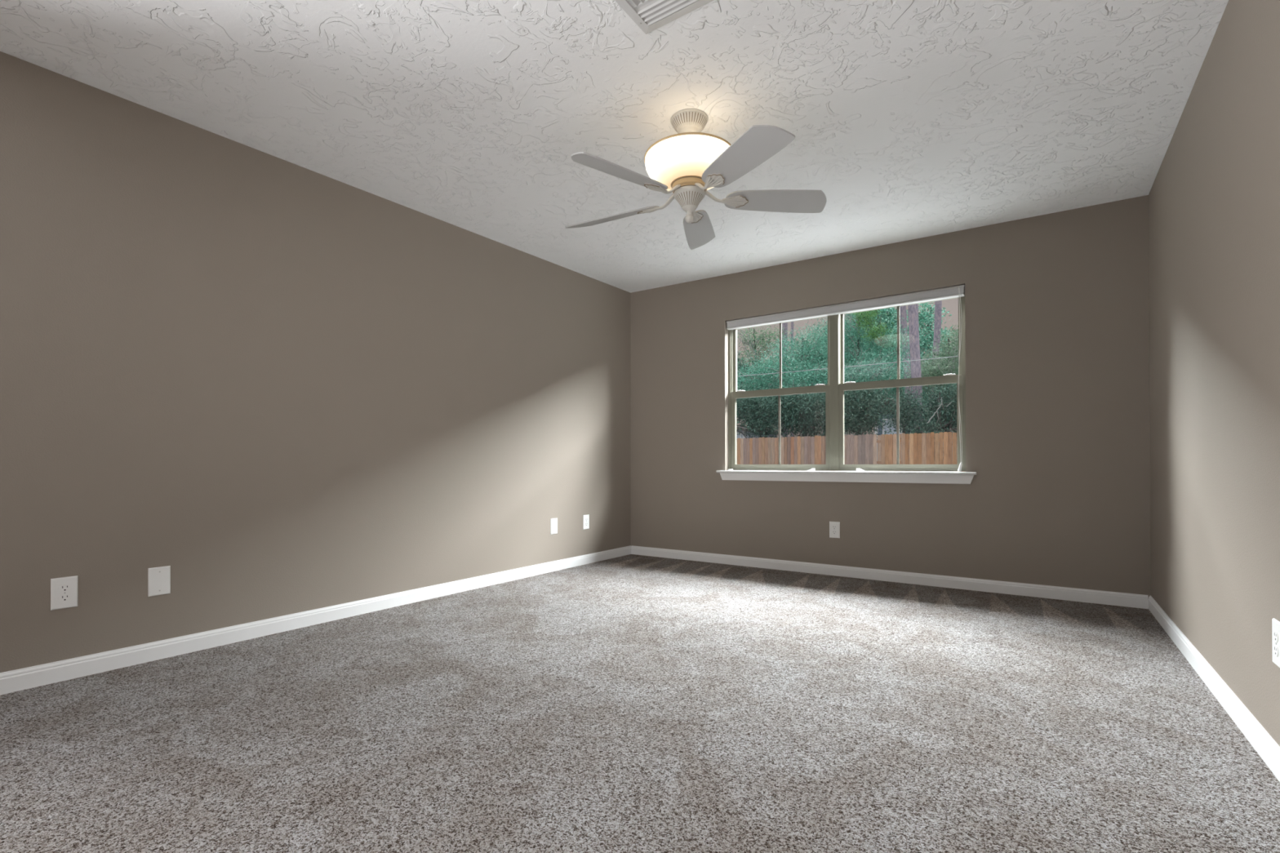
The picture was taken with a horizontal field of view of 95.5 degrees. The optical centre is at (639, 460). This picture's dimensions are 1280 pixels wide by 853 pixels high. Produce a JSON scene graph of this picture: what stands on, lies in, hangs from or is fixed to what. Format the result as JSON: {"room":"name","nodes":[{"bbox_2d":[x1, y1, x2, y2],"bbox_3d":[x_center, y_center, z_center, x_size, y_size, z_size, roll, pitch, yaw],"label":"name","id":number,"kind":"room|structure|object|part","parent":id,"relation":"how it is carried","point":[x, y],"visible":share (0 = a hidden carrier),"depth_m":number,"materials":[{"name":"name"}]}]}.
{"room":"empty bedroom","nodes":[
{"label":"empty bedroom","id":0,"kind":"room"},
{"bbox_2d":[0,51,631,672],"bbox_3d":[-1.843,-0.374,3.104,0.140,2.900,6.280,0,0,34],"label":"wall","id":1,"kind":"structure","parent":0,"point":[281,386],"depth_m":2.87,"materials":[{"name":"brown paint"}]},
{"bbox_2d":[50,575,78,610],"bbox_3d":[-2.291,0.525,2.313,0.008,0.124,0.078,0,0,34],"label":"wall outlet","id":2,"kind":"object","parent":1,"relation":"attached to","point":[64,590],"visible":1,"depth_m":2.31,"materials":[{"name":"white plastic"}]},
{"bbox_2d":[58,594,71,601],"bbox_3d":[-2.288,0.545,2.311,0.002,0.028,0.034,0,0,34],"label":"receptacle","id":3,"kind":"object","parent":2,"relation":"attached to","point":[62,597],"depth_m":2.31,"materials":[{"name":"white plastic"}]},
{"bbox_2d":[58,584,71,591],"bbox_3d":[-2.288,0.506,2.311,0.002,0.028,0.034,0,0,34],"label":"receptacle","id":4,"kind":"object","parent":2,"relation":"attached to","point":[62,588],"depth_m":2.31,"materials":[{"name":"white plastic"}]},
{"bbox_2d":[147,565,170,596],"bbox_3d":[-2.120,0.530,2.563,0.007,0.124,0.078,0,0,34],"label":"blank wall plate","id":5,"kind":"object","parent":1,"relation":"attached to","point":[158,578],"visible":1,"depth_m":2.56,"materials":[{"name":"white plastic"}]},
{"bbox_2d":[0,545,631,694],"bbox_3d":[-1.334,0.838,3.703,0.012,0.080,4.430,0,0,34],"label":"baseboard","id":6,"kind":"structure","parent":1,"relation":"attached to","point":[24,678],"depth_m":2.85,"materials":[{"name":"white paint"}]},
{"bbox_2d":[550,518,557,534],"bbox_3d":[-0.688,0.522,4.654,0.007,0.124,0.078,0,0,34],"label":"blank wall plate","id":7,"kind":"object","parent":1,"relation":"attached to","point":[553,522],"visible":1,"depth_m":4.65,"materials":[{"name":"white plastic"}]},
{"bbox_2d":[582,514,589,529],"bbox_3d":[-0.461,0.524,4.984,0.008,0.124,0.078,0,0,34],"label":"wall outlet","id":8,"kind":"object","parent":1,"relation":"attached to","point":[585,517],"visible":1,"depth_m":4.98,"materials":[{"name":"white plastic"}]},
{"bbox_2d":[0,0,1228,293],"bbox_3d":[-0.241,-1.627,2.012,3.747,0.251,6.000,0,0,34],"label":"ceiling","id":9,"kind":"structure","parent":0,"point":[913,119],"depth_m":2.50,"materials":[{"name":"white paint"}]},
{"bbox_2d":[614,0,713,34],"bbox_3d":[0.102,-1.567,1.895,0.400,0.014,0.300,0,0,34],"label":"ceiling vent","id":10,"kind":"object","parent":9,"relation":"in","point":[649,15],"visible":1,"depth_m":2.02,"materials":[{"name":"white metal"}]},
{"bbox_2d":[564,108,826,249],"bbox_3d":[0.189,-1.335,2.670,1.256,0.476,1.264,0,0,34],"label":"ceiling fan","id":11,"kind":"object","parent":9,"relation":"hanging from","point":[690,162],"visible":1,"depth_m":2.57,"materials":[{"name":"white wood"}]},
{"bbox_3d":[-0.134,-1.207,2.878,0.495,0.056,0.148,0,0,30],"label":"blade","id":12,"kind":"part","parent":11,"relation":"part of","materials":[{"name":"grey wood"}]},
{"bbox_3d":[-0.077,-1.185,2.393,0.494,0.064,0.149,0,0,-42],"label":"blade","id":13,"kind":"part","parent":11,"relation":"part of","materials":[{"name":"grey wood"}]},
{"bbox_3d":[0.228,-1.335,2.675,0.408,0.126,0.408,0,0,34],"label":"lamp shade","id":14,"kind":"part","parent":11,"relation":"part of","materials":[{"name":"white glass"}]},
{"bbox_3d":[0.309,-1.227,3.082,0.149,0.063,0.495,0,0,12],"label":"blade","id":15,"kind":"part","parent":11,"relation":"part of","materials":[{"name":"grey wood"}]},
{"bbox_3d":[0.401,-1.193,2.297,0.151,0.051,0.494,0,0,-24],"label":"blade","id":16,"kind":"part","parent":11,"relation":"part of","materials":[{"name":"grey wood"}]},
{"bbox_3d":[0.640,-1.220,2.723,0.495,0.048,0.151,0,0,-6],"label":"blade","id":17,"kind":"part","parent":11,"relation":"part of","materials":[{"name":"grey wood"}]},
{"bbox_2d":[0,554,1279,852],"bbox_3d":[-0.237,0.918,1.999,3.747,0.100,6.000,0,0,34],"label":"floor","id":18,"kind":"structure","parent":0,"point":[630,703],"depth_m":1.84,"materials":[{"name":"carpet"}]},
{"bbox_2d":[630,195,1151,596],"bbox_3d":[1.496,-0.372,4.538,3.747,2.900,0.140,0,0,34],"label":"wall","id":19,"kind":"structure","parent":0,"point":[1057,304],"depth_m":3.91,"materials":[{"name":"brown paint"}]},
{"bbox_2d":[829,521,839,537],"bbox_3d":[1.490,0.527,4.449,0.078,0.124,0.008,0,0,34],"label":"wall outlet","id":20,"kind":"object","parent":19,"relation":"attached to","point":[834,526],"visible":1,"depth_m":4.45,"materials":[{"name":"white plastic"}]},
{"bbox_2d":[715,470,977,484],"bbox_3d":[1.481,0.118,4.469,1.928,0.082,0.122,0,0,34],"label":"window sill","id":21,"kind":"structure","parent":19,"relation":"attached to","point":[898,477],"depth_m":4.34,"materials":[{"name":"white paint"}]},
{"bbox_2d":[728,288,965,471],"bbox_3d":[1.530,-0.566,4.551,1.806,1.284,0.073,0,0,34],"label":"window","id":22,"kind":"structure","parent":19,"relation":"in","point":[834,390],"depth_m":4.52,"materials":[{"name":"white plastic"}]},
{"bbox_3d":[1.148,-0.266,4.797,0.851,0.656,0.030,0,0,34],"label":"sash","id":23,"kind":"part","parent":22,"relation":"part of","materials":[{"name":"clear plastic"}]},
{"bbox_3d":[1.165,-0.862,4.826,0.835,0.629,0.030,0,0,34],"label":"sash","id":24,"kind":"part","parent":22,"relation":"part of","materials":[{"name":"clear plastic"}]},
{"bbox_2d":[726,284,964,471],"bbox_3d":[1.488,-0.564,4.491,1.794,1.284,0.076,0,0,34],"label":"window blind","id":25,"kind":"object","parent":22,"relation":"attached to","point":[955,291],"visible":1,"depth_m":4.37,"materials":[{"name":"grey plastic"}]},
{"bbox_3d":[1.496,-1.143,4.506,1.788,0.013,0.046,0,0,34],"label":"rail","id":26,"kind":"part","parent":25,"relation":"part of","materials":[{"name":"grey plastic"}]},
{"bbox_3d":[2.195,-0.591,3.984,0.023,1.205,0.013,0,0,34],"label":"lift cord","id":27,"kind":"part","parent":25,"relation":"part of","materials":[{"name":"white plastic"}]},
{"bbox_3d":[1.916,-0.865,4.311,0.835,0.629,0.030,0,0,34],"label":"sash","id":28,"kind":"part","parent":22,"relation":"part of","materials":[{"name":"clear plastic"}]},
{"bbox_3d":[1.899,-0.270,4.282,0.851,0.656,0.030,0,0,34],"label":"sash","id":29,"kind":"part","parent":22,"relation":"part of","materials":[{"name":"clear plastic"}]},
{"bbox_2d":[631,545,1148,608],"bbox_3d":[1.455,0.838,4.469,3.722,0.080,0.012,0,0,34],"label":"baseboard","id":30,"kind":"structure","parent":19,"relation":"attached to","point":[1106,597],"depth_m":4.11,"materials":[{"name":"white paint"}]},
{"bbox_2d":[1148,0,1279,746],"bbox_3d":[1.364,-0.390,0.907,0.140,2.900,6.280,0,0,34],"label":"wall","id":31,"kind":"structure","parent":0,"point":[1214,195],"depth_m":2.06,"materials":[{"name":"brown paint"}]},
{"bbox_2d":[1148,595,1279,782],"bbox_3d":[1.303,0.821,0.944,0.012,0.080,6.000,0,0,34],"label":"baseboard","id":32,"kind":"structure","parent":31,"relation":"attached to","point":[1265,746],"depth_m":2.01,"materials":[{"name":"white paint"}]},
{"bbox_2d":[1271,617,1279,667],"bbox_3d":[1.750,0.502,1.595,0.008,0.124,0.078,0,0,34],"label":"wall outlet","id":33,"kind":"object","parent":31,"relation":"attached to","point":[1275,624],"visible":1,"depth_m":1.60,"materials":[{"name":"white plastic"}]},
{"bbox_2d":[1273,644,1278,657],"bbox_3d":[1.748,0.522,1.597,0.002,0.028,0.034,0,0,34],"label":"receptacle","id":34,"kind":"object","parent":33,"relation":"attached to","point":[1275,646],"depth_m":1.60,"materials":[{"name":"white plastic"}]},
{"bbox_2d":[1273,630,1278,642],"bbox_3d":[1.748,0.483,1.597,0.002,0.028,0.034,0,0,34],"label":"receptacle","id":35,"kind":"object","parent":33,"relation":"attached to","point":[1275,632],"depth_m":1.60,"materials":[{"name":"white plastic"}]},
{"label":"outside","id":36,"kind":"structure","parent":0,"visible":0},
{"bbox_3d":[29.515,1.412,39.889,130.000,0.300,89.850,0,0,34],"label":"ground","id":37,"kind":"structure","parent":36,"visible":0},
{"bbox_2d":[736,426,782,447],"bbox_3d":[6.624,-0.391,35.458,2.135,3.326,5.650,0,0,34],"label":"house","id":38,"kind":"structure","parent":37,"relation":"on","point":[740,436],"depth_m":33.20,"materials":[{"name":"grey"}]},
{"bbox_2d":[737,324,791,425],"bbox_3d":[7.751,-3.941,37.639,3.408,10.505,4.454,0,0,-39],"label":"oak tree","id":39,"kind":"object","parent":37,"relation":"on","point":[753,346],"visible":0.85,"depth_m":37.65,"materials":[{"name":"green plant"}]},
{"bbox_2d":[736,350,795,420],"bbox_3d":[6.582,-4.366,51.677,16.143,11.476,5.772,0,0,32],"label":"oak tree","id":40,"kind":"object","parent":37,"relation":"on","point":[740,364],"visible":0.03,"depth_m":49.61,"materials":[{"name":"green plant"}]},
{"bbox_2d":[736,381,797,438],"bbox_3d":[4.784,-1.219,27.055,6.248,4.955,2.939,0,0,34],"label":"bush","id":41,"kind":"object","parent":37,"relation":"on","point":[751,410],"visible":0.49,"depth_m":26.18,"materials":[{"name":"green plant"}]},
{"bbox_2d":[782,322,787,471],"bbox_3d":[13.701,-11.763,53.242,6.857,26.266,7.349,0,0,34],"label":"pine tree","id":42,"kind":"object","parent":37,"relation":"on","point":[784,325],"visible":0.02,"depth_m":53.15,"materials":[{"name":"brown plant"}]},
{"bbox_2d":[790,321,793,437],"bbox_3d":[16.000,-12.752,59.984,7.138,28.302,7.180,0,0,-7],"label":"pine tree","id":43,"kind":"object","parent":37,"relation":"on","point":[792,322],"visible":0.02,"depth_m":60.06,"materials":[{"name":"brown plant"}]},
{"bbox_2d":[737,317,858,436],"bbox_3d":[8.215,-3.489,32.516,7.500,9.544,5.914,0,0,12],"label":"oak tree","id":44,"kind":"object","parent":37,"relation":"on","point":[804,362],"visible":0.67,"depth_m":32.38,"materials":[{"name":"green plant"}]},
{"bbox_2d":[755,381,850,445],"bbox_3d":[7.318,-1.255,25.798,4.779,5.007,3.346,0,0,44],"label":"bush","id":45,"kind":"object","parent":37,"relation":"on","point":[806,411],"visible":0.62,"depth_m":25.49,"materials":[{"name":"green plant"}]},
{"bbox_2d":[788,318,861,435],"bbox_3d":[15.364,-5.239,48.422,8.091,13.201,5.838,0,0,18],"label":"oak tree","id":46,"kind":"object","parent":37,"relation":"on","point":[849,318],"visible":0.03,"depth_m":47.34,"materials":[{"name":"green plant"}]},
{"bbox_2d":[736,431,962,471],"bbox_3d":[7.991,0.115,21.309,21.591,2.173,0.166,0,0,34],"label":"wooden fence","id":47,"kind":"object","parent":37,"relation":"on","point":[913,446],"visible":0.2,"depth_m":21.14,"materials":[{"name":"brown wood"}]},
{"bbox_3d":[4.016,0.133,23.948,2.384,2.172,0.027,0,0,34],"label":"board panel","id":48,"kind":"part","parent":47,"relation":"part of","materials":[{"name":"brown wood"}]},
{"bbox_3d":[5.991,0.124,22.596,2.382,2.173,0.028,0,0,34],"label":"board panel","id":49,"kind":"part","parent":47,"relation":"part of","materials":[{"name":"brown wood"}]},
{"bbox_3d":[7.977,0.115,21.261,2.381,2.171,0.071,0,0,34],"label":"board panel","id":50,"kind":"part","parent":47,"relation":"part of","materials":[{"name":"brown wood"}]},
{"bbox_3d":[7.994,0.081,21.274,2.394,1.640,0.040,0,0,34],"label":"rail","id":51,"kind":"part","parent":47,"relation":"part of","materials":[{"name":"brown wood"}]},
{"bbox_3d":[9.940,0.105,19.889,2.382,2.173,0.025,0,0,34],"label":"board panel","id":52,"kind":"part","parent":47,"relation":"part of","materials":[{"name":"brown wood"}]},
{"bbox_2d":[819,369,904,460],"bbox_3d":[9.056,-1.254,24.151,3.495,4.980,3.008,0,0,34],"label":"bush","id":53,"kind":"object","parent":37,"relation":"on","point":[861,411],"visible":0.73,"depth_m":23.59,"materials":[{"name":"green plant"}]},
{"bbox_2d":[816,311,921,400],"bbox_3d":[12.350,-4.198,31.562,5.694,10.947,4.870,0,0,39],"label":"oak tree","id":54,"kind":"object","parent":37,"relation":"on","point":[887,367],"visible":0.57,"depth_m":31.24,"materials":[{"name":"green plant"}]},
{"bbox_2d":[844,309,894,399],"bbox_3d":[12.345,-3.877,31.847,2.744,10.298,4.192,0,0,11],"label":"pine tree","id":55,"kind":"object","parent":37,"relation":"on","point":[875,313],"visible":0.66,"depth_m":30.75,"materials":[{"name":"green plant"}]},
{"bbox_2d":[844,306,938,423],"bbox_3d":[19.106,-6.131,44.530,6.697,14.928,6.656,0,0,-11],"label":"oak tree","id":56,"kind":"object","parent":37,"relation":"on","point":[886,317],"visible":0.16,"depth_m":43.65,"materials":[{"name":"green plant"}]},
{"bbox_2d":[875,397,911,464],"bbox_3d":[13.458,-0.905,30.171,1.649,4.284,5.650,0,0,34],"label":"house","id":57,"kind":"structure","parent":37,"relation":"on","point":[880,428],"depth_m":28.22,"materials":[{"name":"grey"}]},
{"bbox_3d":[12.080,-0.513,28.156,1.289,3.484,0.130,0,0,34],"label":"corner trim","id":58,"kind":"part","parent":57,"relation":"part of","materials":[{"name":"paint"}]},
{"bbox_3d":[12.174,-1.506,28.022,0.760,0.960,0.008,0,0,34],"label":"pane","id":59,"kind":"part","parent":57,"relation":"part of","materials":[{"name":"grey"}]},
{"bbox_2d":[899,305,911,402],"bbox_3d":[16.989,-9.967,37.949,6.900,22.533,6.914,0,0,7],"label":"pine tree","id":60,"kind":"object","parent":37,"relation":"on","point":[903,312],"visible":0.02,"depth_m":37.30,"materials":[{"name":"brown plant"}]},
{"bbox_2d":[880,385,936,434],"bbox_3d":[11.345,-1.077,24.928,2.618,4.635,2.591,0,0,-27],"label":"bush","id":61,"kind":"object","parent":37,"relation":"on","point":[904,413],"visible":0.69,"depth_m":24.68,"materials":[{"name":"green plant"}]},
{"bbox_2d":[907,303,923,432],"bbox_3d":[11.994,-8.296,25.630,6.566,19.074,7.770,0,0,34],"label":"pine tree","id":62,"kind":"object","parent":37,"relation":"on","point":[913,309],"visible":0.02,"depth_m":25.50,"materials":[{"name":"brown plant"}]},
{"bbox_2d":[888,371,956,458],"bbox_3d":[13.037,-1.191,22.554,6.239,4.831,3.623,0,0,31],"label":"bush","id":63,"kind":"object","parent":37,"relation":"on","point":[944,409],"visible":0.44,"depth_m":22.98,"materials":[{"name":"green plant"}]},
{"bbox_2d":[901,319,958,429],"bbox_3d":[14.720,-2.804,27.833,4.207,8.114,3.897,0,0,5],"label":"oak tree","id":64,"kind":"object","parent":37,"relation":"on","point":[951,349],"visible":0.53,"depth_m":27.70,"materials":[{"name":"green plant"}]},
{"bbox_2d":[906,301,958,431],"bbox_3d":[25.462,-5.771,42.818,12.581,14.174,6.993,0,0,41],"label":"oak tree","id":65,"kind":"object","parent":37,"relation":"on","point":[928,320],"visible":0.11,"depth_m":44.16,"materials":[{"name":"green plant"}]},
{"bbox_2d":[925,300,942,464],"bbox_3d":[17.594,-9.518,33.334,6.929,21.592,6.778,0,0,-35],"label":"pine tree","id":66,"kind":"object","parent":37,"relation":"on","point":[938,304],"visible":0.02,"depth_m":33.55,"materials":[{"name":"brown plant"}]},
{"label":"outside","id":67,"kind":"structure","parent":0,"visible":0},
{"bbox_2d":[738,355,958,376],"bbox_3d":[5.605,-3.118,17.407,40.001,0.730,0.022,0,0,34],"label":"power line","id":68,"kind":"object","parent":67,"point":[953,356],"visible":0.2,"depth_m":16.82,"materials":[{"name":"grey"}]}
]}

